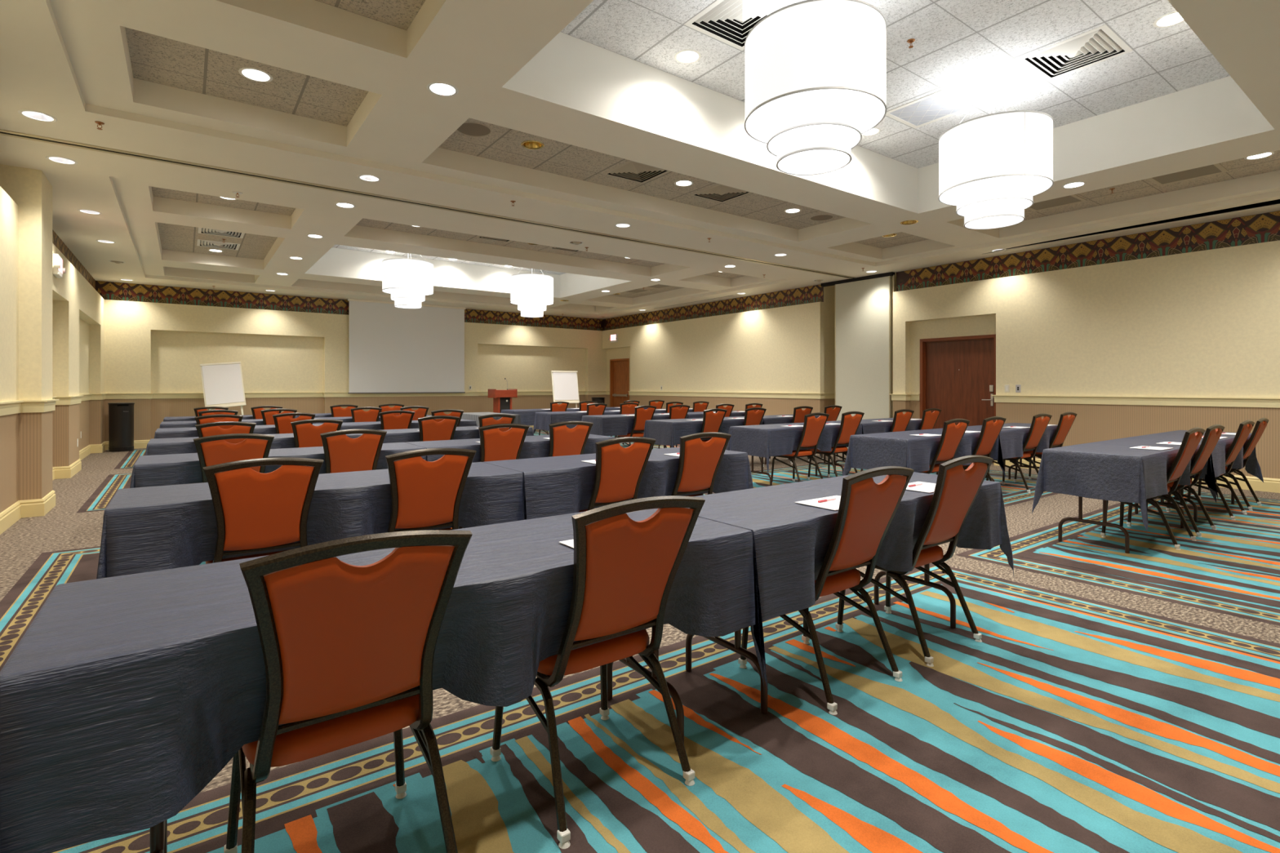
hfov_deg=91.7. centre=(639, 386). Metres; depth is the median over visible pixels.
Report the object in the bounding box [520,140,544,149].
recessed light
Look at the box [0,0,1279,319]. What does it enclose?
ceiling
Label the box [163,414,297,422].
tablecloth
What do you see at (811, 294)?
trim
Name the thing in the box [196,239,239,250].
ceiling vent
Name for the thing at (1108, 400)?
trim
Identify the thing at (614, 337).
exit sign
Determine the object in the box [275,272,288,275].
recessed light
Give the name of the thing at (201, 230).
ceiling vent
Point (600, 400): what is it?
waste bin
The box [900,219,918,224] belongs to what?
recessed light
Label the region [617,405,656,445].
banquet chair
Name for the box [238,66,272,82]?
recessed light
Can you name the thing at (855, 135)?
diffuser
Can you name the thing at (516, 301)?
diffuser
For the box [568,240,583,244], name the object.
recessed light
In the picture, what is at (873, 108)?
diffuser
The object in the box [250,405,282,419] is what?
banquet chair
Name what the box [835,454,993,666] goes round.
banquet chair
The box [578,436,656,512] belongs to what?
banquet chair
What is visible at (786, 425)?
sheet
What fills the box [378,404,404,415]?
banquet chair
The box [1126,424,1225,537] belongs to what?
banquet chair
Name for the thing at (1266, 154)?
recessed light
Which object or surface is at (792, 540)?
tablecloth
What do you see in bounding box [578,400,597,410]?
banquet chair
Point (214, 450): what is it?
banquet chair
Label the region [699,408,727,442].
banquet chair
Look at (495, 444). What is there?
banquet chair
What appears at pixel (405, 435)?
tablecloth
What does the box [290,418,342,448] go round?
banquet chair
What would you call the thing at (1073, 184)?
recessed light
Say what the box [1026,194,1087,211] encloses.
ceiling vent
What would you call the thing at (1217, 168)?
ceiling vent
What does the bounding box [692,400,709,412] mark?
banquet chair
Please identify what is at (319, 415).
tablecloth
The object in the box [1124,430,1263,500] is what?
tablecloth
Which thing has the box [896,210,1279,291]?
trim
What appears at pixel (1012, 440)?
tablecloth
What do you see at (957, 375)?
door
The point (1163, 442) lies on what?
sheet
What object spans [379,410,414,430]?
banquet chair
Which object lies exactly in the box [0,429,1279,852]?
floor
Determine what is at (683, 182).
recessed light
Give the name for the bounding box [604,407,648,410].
tablecloth
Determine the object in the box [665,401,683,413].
banquet chair
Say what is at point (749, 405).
banquet chair
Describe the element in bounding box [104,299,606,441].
wall
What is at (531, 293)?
drum chandelier
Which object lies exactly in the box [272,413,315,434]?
banquet chair
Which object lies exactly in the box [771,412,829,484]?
banquet chair
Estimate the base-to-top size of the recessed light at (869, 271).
0.105 m
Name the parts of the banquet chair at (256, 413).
backrest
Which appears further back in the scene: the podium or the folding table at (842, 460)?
the podium
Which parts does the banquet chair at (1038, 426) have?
leg, leg, seat, frame, leg, backrest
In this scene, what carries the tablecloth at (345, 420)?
on the folding table
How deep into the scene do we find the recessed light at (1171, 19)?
4.60 m
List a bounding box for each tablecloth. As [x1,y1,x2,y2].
[0,508,764,852]
[96,462,525,578]
[129,442,426,488]
[145,433,363,455]
[154,423,322,438]
[159,418,314,428]
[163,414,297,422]
[297,413,331,417]
[314,414,431,423]
[334,418,476,430]
[377,426,533,443]
[405,434,614,462]
[483,447,753,519]
[501,408,579,426]
[533,409,619,432]
[581,413,688,435]
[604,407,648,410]
[616,408,693,413]
[643,416,763,447]
[687,410,744,418]
[687,471,1013,689]
[725,422,862,472]
[735,414,819,424]
[819,417,933,457]
[842,428,1005,476]
[966,422,1059,476]
[1031,437,1216,530]
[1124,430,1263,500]
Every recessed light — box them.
[17,109,57,122]
[45,155,77,164]
[77,208,102,214]
[95,240,115,243]
[108,260,125,263]
[208,248,222,252]
[218,196,236,199]
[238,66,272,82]
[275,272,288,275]
[288,256,303,259]
[306,234,324,238]
[334,202,355,208]
[357,174,381,182]
[426,81,458,96]
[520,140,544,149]
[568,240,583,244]
[614,222,631,227]
[674,48,701,63]
[674,179,693,186]
[723,265,736,267]
[773,253,787,256]
[784,208,800,213]
[813,279,824,281]
[862,127,880,136]
[865,270,877,272]
[882,233,897,236]
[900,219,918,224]
[990,248,1006,252]
[1061,181,1086,188]
[1152,11,1184,27]
[1244,151,1275,159]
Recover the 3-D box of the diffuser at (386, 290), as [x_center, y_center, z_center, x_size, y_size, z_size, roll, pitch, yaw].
[-4.268,-1.757,11.440,0.872,0.001,0.872,0,0,19]
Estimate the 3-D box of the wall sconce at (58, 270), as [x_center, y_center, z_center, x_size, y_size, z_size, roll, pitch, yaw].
[-7.053,-1.462,7.539,0.077,0.245,0.468,0,0,-36]
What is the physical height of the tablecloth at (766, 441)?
0.529 m
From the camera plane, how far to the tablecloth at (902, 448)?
6.12 m
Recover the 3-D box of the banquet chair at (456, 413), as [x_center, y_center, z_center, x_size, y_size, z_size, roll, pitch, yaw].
[-2.861,0.780,8.911,0.479,0.926,0.631,0,0,-37]
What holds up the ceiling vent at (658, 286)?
in the ceiling
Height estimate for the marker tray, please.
0.100 m
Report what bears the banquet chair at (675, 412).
on the floor
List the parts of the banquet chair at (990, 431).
frame, backrest, leg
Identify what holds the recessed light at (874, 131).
in the ceiling
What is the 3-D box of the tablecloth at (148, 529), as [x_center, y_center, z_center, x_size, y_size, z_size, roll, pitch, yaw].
[-1.630,0.757,3.266,1.908,0.536,0.759,0,0,-36]
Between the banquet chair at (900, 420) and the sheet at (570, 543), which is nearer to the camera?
the sheet at (570, 543)
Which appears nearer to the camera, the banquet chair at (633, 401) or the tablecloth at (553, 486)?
the tablecloth at (553, 486)
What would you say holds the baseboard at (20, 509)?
attached to the wall at (52, 327)
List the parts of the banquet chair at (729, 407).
backrest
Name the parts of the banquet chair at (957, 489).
leg, leg, seat frame, leg, seat, frame, backrest, leg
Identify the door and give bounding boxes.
[609,358,629,407]
[920,333,995,462]
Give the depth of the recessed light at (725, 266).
10.82 m
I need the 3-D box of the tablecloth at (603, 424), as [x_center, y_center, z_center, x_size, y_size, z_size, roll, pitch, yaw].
[-0.105,0.751,10.859,1.912,0.525,0.760,0,0,-36]
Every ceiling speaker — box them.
[456,121,492,137]
[808,214,834,221]
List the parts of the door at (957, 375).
lever handle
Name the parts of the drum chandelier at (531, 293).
trim, trim, trim, trim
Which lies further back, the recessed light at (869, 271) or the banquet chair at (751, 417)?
the recessed light at (869, 271)
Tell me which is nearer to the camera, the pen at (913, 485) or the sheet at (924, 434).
the pen at (913, 485)
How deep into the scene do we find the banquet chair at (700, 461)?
4.35 m
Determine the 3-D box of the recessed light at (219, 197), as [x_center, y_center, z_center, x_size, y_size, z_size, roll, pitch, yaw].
[-5.050,-2.373,7.618,0.220,0.105,0.220,0,0,-36]
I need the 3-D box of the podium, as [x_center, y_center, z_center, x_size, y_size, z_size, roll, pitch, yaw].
[-3.363,0.652,15.212,0.570,1.185,0.455,0,0,-36]
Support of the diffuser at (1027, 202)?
attached to the drum chandelier at (992, 166)
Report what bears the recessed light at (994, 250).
in the ceiling
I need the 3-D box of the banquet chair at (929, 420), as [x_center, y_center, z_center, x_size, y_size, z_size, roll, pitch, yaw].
[4.137,0.780,9.394,0.479,0.926,0.631,0,0,-36]
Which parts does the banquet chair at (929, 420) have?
backrest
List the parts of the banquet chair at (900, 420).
frame, backrest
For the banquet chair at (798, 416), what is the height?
0.926 m
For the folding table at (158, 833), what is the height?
0.738 m
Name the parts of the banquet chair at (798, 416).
frame, backrest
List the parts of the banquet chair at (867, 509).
leg, leg, leg, seat, frame, backrest, leg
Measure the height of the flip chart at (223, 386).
1.764 m
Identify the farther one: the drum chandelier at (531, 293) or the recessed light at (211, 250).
the drum chandelier at (531, 293)
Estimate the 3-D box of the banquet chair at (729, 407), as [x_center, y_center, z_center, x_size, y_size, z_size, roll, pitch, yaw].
[1.413,0.780,11.807,0.479,0.926,0.631,0,0,-36]
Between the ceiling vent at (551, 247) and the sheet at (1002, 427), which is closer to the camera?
the sheet at (1002, 427)
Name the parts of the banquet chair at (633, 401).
frame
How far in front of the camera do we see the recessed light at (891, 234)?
9.60 m
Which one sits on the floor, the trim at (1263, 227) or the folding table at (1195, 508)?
the folding table at (1195, 508)
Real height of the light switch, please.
0.120 m
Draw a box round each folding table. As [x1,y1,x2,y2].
[149,626,684,852]
[685,563,955,714]
[751,453,844,485]
[834,453,862,473]
[985,456,1039,481]
[1057,496,1184,553]
[1134,479,1234,521]
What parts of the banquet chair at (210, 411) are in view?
frame, backrest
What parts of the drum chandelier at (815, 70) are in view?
trim, trim, trim, trim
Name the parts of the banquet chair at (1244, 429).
leg, leg, leg, frame, backrest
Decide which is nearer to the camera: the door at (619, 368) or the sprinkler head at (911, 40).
the sprinkler head at (911, 40)
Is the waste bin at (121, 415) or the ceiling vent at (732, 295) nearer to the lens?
the waste bin at (121, 415)
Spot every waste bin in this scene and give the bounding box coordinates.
[107,402,134,452]
[591,397,604,406]
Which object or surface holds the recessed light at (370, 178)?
in the ceiling
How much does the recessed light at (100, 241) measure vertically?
0.105 m
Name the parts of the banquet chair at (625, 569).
leg, leg, seat, leg, frame, backrest, leg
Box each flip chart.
[200,361,246,415]
[551,370,580,408]
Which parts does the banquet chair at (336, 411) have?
backrest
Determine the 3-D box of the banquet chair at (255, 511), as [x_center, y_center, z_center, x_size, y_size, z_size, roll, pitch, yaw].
[-1.839,0.780,2.999,0.479,0.926,0.631,0,0,-37]
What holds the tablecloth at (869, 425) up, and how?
on the folding table at (842, 460)
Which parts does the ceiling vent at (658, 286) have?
panel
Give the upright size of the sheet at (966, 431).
0.002 m
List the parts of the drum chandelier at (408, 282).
trim, trim, trim, trim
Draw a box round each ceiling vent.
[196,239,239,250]
[197,227,244,238]
[475,235,511,242]
[549,246,581,252]
[601,160,671,183]
[623,288,652,293]
[645,284,672,288]
[653,294,733,308]
[684,0,787,50]
[689,183,751,203]
[885,89,973,128]
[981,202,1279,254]
[1017,24,1133,80]
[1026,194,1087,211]
[1147,163,1228,186]
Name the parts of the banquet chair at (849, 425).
leg, seat, seat frame, leg, leg, frame, backrest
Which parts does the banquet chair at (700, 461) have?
seat, backrest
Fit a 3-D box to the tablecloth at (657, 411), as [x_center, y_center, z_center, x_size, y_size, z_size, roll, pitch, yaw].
[0.412,0.759,13.376,1.885,0.539,0.760,0,0,-36]
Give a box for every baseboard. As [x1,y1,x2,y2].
[0,412,537,534]
[993,457,1279,493]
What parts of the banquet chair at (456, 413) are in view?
backrest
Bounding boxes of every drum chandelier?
[382,251,433,308]
[510,269,553,317]
[744,0,886,175]
[937,79,1053,229]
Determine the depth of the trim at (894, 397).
11.09 m
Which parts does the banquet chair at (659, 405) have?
backrest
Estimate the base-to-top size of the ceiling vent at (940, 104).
0.008 m
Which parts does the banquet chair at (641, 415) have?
seat, frame, backrest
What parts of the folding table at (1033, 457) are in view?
leg frame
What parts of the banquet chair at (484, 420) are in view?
backrest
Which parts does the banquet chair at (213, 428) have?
backrest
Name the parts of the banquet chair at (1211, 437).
leg, seat, leg, frame, leg, backrest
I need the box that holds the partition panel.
[821,271,894,448]
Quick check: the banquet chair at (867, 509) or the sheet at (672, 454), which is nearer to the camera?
the banquet chair at (867, 509)
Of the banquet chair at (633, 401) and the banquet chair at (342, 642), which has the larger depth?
the banquet chair at (633, 401)
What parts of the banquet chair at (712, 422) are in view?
backrest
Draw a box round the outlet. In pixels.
[1015,384,1020,392]
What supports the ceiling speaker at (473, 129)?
attached to the ceiling
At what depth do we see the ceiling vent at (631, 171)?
6.76 m
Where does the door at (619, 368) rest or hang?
in the wall at (1201, 323)
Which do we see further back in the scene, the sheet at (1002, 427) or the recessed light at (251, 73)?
the sheet at (1002, 427)
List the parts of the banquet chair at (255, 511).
seat, backrest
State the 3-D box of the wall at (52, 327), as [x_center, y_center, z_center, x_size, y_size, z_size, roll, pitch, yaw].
[-5.233,-0.420,4.992,0.320,3.330,18.140,0,0,-36]
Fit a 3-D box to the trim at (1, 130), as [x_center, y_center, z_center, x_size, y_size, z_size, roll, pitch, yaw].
[-0.574,-2.082,8.438,11.850,0.006,0.050,0,0,-36]
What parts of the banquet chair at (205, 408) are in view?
backrest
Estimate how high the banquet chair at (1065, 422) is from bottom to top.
0.926 m
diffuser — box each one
[382,288,432,294]
[395,305,420,307]
[511,300,552,304]
[521,315,542,316]
[746,88,884,140]
[768,124,860,153]
[777,149,849,173]
[939,175,1052,204]
[957,198,1031,214]
[964,215,1023,227]
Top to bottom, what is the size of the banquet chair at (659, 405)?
0.926 m
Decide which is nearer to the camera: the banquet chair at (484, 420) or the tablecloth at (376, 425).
the banquet chair at (484, 420)
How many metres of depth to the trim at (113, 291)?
13.94 m
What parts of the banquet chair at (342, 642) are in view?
leg, leg, seat, backrest, leg, leg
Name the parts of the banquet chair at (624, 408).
backrest, frame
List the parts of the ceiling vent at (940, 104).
panel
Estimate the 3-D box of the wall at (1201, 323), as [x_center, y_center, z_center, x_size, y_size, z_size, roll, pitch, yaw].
[4.361,-0.420,12.024,0.550,3.330,18.140,0,0,-36]
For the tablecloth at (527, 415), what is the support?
on the folding table
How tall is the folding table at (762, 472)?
0.738 m
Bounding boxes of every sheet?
[559,539,573,548]
[582,459,595,463]
[663,453,679,456]
[786,425,803,426]
[794,495,840,510]
[906,481,935,493]
[912,433,940,436]
[964,431,979,432]
[1002,426,1030,428]
[1128,445,1171,449]
[1156,441,1182,444]
[1222,432,1235,435]
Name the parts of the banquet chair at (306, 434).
backrest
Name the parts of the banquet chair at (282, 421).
backrest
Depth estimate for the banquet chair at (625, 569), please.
1.82 m
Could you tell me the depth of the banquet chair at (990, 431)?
6.64 m
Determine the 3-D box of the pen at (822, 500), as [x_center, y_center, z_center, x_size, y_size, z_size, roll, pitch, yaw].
[0.796,0.483,2.642,0.118,0.010,0.010,0,0,-38]
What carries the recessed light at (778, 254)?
in the ceiling
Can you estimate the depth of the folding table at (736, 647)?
2.71 m
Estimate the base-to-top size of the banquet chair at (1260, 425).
0.926 m
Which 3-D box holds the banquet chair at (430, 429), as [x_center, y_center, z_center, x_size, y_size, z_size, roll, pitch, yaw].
[-2.375,0.780,7.030,0.479,0.926,0.631,0,0,-37]
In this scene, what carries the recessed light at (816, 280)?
in the ceiling
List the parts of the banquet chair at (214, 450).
backrest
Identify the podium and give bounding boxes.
[488,389,517,413]
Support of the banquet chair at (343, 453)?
on the floor
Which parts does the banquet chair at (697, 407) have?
backrest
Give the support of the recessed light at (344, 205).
in the ceiling
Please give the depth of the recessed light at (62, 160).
5.77 m
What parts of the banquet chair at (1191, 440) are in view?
leg, leg, leg, frame, leg, backrest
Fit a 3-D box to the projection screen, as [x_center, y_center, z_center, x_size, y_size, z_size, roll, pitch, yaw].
[-5.768,-0.959,15.572,2.860,2.251,0.100,0,0,-36]
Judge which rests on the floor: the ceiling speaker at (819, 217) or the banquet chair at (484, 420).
the banquet chair at (484, 420)
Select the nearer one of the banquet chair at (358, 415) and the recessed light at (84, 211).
the recessed light at (84, 211)
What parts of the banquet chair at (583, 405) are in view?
backrest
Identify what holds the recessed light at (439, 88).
in the ceiling
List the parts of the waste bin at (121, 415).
lid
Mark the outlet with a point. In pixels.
(1017, 386)
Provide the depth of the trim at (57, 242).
9.61 m
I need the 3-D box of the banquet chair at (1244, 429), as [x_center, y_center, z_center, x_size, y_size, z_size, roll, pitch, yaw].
[5.572,0.780,6.117,0.479,0.926,0.631,0,0,-36]
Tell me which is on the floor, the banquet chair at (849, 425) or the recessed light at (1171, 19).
the banquet chair at (849, 425)
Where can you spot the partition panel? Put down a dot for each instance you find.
(863, 304)
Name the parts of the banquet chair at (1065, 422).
leg, leg, seat, frame, backrest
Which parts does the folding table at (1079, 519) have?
leg frame, leg frame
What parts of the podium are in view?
panel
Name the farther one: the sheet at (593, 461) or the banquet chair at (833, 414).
the banquet chair at (833, 414)
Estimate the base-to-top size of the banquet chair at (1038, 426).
0.926 m
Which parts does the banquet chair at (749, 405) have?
backrest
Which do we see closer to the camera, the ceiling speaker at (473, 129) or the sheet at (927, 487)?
the sheet at (927, 487)
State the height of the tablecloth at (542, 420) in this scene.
0.535 m
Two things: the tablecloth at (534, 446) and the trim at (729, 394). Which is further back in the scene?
the trim at (729, 394)
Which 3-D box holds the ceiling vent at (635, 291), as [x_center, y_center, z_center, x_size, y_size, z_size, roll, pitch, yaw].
[-0.130,-2.321,15.030,0.600,0.008,0.600,0,0,-36]
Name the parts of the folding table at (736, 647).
leg frame, leg frame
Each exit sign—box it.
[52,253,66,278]
[608,333,618,342]
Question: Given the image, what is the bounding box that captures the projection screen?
[347,298,466,393]
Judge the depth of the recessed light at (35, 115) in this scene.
4.83 m
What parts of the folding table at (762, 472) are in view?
leg frame, leg frame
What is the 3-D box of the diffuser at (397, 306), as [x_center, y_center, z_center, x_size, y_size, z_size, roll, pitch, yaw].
[-4.268,-1.478,11.440,0.454,0.003,0.454,0,0,19]
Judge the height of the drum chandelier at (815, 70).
1.234 m
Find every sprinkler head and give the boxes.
[94,120,104,129]
[232,191,242,197]
[906,38,915,48]
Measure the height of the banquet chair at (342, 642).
0.926 m
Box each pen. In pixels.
[817,497,835,502]
[908,483,922,487]
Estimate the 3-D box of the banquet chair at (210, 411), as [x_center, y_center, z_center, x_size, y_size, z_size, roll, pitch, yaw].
[-5.979,0.780,8.800,0.479,0.926,0.631,0,0,-36]
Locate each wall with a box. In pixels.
[0,164,104,512]
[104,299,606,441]
[602,240,1279,479]
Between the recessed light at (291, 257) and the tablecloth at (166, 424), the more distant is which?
the recessed light at (291, 257)
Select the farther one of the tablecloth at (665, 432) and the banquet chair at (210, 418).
the tablecloth at (665, 432)
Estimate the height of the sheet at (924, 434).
0.002 m
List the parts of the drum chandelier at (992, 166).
trim, trim, trim, trim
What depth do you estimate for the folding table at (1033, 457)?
8.21 m
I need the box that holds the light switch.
[1004,384,1009,392]
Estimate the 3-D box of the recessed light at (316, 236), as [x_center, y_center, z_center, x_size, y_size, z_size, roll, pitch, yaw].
[-4.625,-2.191,8.848,0.220,0.105,0.220,0,0,-36]
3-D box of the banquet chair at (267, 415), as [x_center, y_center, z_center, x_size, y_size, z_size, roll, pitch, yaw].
[-5.390,0.780,9.232,0.479,0.926,0.631,0,0,-35]
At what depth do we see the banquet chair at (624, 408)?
12.41 m
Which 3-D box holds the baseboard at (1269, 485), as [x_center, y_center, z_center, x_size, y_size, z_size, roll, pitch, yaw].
[2.932,1.163,3.807,11.770,0.164,6.575,0,0,-36]
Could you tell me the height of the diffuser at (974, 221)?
0.003 m
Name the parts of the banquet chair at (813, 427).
leg, leg, seat frame, leg, seat, frame, backrest, leg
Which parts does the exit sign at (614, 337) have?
panel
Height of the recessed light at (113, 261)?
0.132 m
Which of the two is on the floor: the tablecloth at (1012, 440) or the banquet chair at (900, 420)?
the banquet chair at (900, 420)
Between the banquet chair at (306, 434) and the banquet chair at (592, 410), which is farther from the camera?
the banquet chair at (592, 410)
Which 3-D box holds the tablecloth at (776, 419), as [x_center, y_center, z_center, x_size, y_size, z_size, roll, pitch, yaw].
[2.499,0.753,10.533,1.889,0.528,0.748,0,0,-36]
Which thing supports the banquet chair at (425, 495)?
on the floor
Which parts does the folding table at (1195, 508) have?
leg frame, leg frame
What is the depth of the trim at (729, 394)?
14.30 m
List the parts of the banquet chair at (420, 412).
backrest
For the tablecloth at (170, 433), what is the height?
0.524 m
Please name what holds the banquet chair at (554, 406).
on the floor
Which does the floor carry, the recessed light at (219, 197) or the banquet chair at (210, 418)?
the banquet chair at (210, 418)
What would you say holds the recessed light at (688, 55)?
in the ceiling
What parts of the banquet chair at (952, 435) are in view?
seat, backrest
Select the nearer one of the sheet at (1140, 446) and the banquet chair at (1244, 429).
the sheet at (1140, 446)
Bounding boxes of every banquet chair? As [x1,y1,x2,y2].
[193,406,228,417]
[193,433,274,482]
[195,414,243,429]
[195,421,256,444]
[197,409,238,420]
[203,457,324,564]
[223,529,472,852]
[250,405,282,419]
[260,408,297,425]
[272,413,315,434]
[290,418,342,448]
[320,429,386,473]
[329,404,358,417]
[350,407,382,422]
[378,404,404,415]
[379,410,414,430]
[385,448,476,532]
[400,405,429,420]
[417,415,459,441]
[431,408,463,426]
[478,413,515,438]
[478,423,529,462]
[489,495,705,848]
[538,401,568,435]
[548,421,593,457]
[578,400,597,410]
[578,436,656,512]
[586,403,607,415]
[611,400,639,436]
[615,402,639,446]
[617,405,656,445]
[648,400,664,408]
[652,404,690,448]
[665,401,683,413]
[671,431,731,496]
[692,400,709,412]
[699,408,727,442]
[715,403,734,417]
[737,466,914,715]
[743,407,766,466]
[744,403,763,413]
[768,405,813,463]
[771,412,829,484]
[799,404,842,458]
[807,411,864,479]
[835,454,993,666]
[860,408,914,471]
[918,408,941,430]
[918,418,969,473]
[936,416,1006,480]
[986,413,1052,493]
[1013,412,1077,482]
[1100,426,1204,550]
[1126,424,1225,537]
[1165,420,1254,519]
[1186,417,1268,511]
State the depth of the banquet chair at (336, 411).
11.04 m
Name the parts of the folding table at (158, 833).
leg frame, leg frame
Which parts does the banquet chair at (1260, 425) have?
leg, leg, leg, frame, leg, backrest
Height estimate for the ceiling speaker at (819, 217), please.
0.012 m
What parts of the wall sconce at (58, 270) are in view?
panel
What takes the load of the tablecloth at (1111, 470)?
on the folding table at (1079, 519)
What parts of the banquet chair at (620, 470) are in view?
backrest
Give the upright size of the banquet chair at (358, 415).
0.926 m
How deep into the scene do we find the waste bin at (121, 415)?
11.91 m
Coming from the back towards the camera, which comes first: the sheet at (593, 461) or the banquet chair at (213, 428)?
the banquet chair at (213, 428)
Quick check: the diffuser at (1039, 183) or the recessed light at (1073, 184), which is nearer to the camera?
the diffuser at (1039, 183)
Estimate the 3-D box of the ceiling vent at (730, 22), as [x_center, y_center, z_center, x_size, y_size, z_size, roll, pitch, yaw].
[0.753,-2.761,4.563,0.612,0.158,0.612,0,0,-36]
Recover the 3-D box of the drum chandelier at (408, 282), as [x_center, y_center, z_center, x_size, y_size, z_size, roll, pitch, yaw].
[-4.268,-2.082,11.440,0.894,1.234,0.894,0,0,19]
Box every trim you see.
[0,128,856,278]
[0,391,609,416]
[52,229,95,288]
[95,280,603,330]
[603,284,823,330]
[627,391,835,399]
[888,393,919,400]
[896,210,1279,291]
[991,395,1279,408]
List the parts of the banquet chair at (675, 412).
backrest, frame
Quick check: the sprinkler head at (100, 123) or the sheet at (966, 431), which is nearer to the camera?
the sprinkler head at (100, 123)
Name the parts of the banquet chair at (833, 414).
backrest, frame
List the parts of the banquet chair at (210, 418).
backrest, frame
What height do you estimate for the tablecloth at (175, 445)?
0.534 m
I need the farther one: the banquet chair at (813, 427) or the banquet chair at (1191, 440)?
the banquet chair at (813, 427)
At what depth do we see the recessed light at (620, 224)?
8.10 m
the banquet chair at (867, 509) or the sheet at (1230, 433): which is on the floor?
the banquet chair at (867, 509)
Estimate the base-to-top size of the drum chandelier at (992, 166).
1.234 m
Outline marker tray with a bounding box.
[222,404,246,407]
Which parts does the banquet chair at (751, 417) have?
backrest, frame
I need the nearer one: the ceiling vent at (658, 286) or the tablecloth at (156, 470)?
the tablecloth at (156, 470)
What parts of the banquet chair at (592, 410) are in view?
backrest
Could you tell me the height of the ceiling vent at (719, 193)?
0.158 m
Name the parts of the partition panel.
edge trim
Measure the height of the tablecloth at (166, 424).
0.534 m
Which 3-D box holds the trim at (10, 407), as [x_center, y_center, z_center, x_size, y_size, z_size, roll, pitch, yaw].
[-0.563,0.190,8.440,11.930,0.117,18.180,0,0,-36]
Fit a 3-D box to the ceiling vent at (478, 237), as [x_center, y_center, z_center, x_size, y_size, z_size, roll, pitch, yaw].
[-2.180,-2.386,9.623,0.552,0.158,0.552,0,0,-36]
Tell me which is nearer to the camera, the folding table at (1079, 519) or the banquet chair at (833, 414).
the folding table at (1079, 519)
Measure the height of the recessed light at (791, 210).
0.105 m
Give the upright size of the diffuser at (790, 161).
0.003 m
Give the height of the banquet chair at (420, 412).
0.926 m
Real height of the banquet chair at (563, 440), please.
0.926 m
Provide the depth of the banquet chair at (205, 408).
9.87 m
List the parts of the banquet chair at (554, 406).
backrest, frame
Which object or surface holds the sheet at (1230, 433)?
on the tablecloth at (1217, 458)
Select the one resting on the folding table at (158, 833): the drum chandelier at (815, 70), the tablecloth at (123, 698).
the tablecloth at (123, 698)
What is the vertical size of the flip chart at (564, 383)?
1.621 m
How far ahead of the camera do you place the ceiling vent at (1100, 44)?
5.05 m
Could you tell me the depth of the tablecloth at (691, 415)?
11.79 m
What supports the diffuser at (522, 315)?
attached to the drum chandelier at (531, 293)
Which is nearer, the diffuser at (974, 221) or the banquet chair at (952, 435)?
the diffuser at (974, 221)
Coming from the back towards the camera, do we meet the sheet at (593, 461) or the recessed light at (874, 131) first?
the recessed light at (874, 131)
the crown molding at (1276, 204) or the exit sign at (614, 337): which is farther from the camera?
the exit sign at (614, 337)
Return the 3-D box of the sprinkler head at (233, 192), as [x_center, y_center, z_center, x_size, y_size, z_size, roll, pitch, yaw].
[-4.323,-2.059,6.676,0.096,0.050,0.096,0,0,-36]

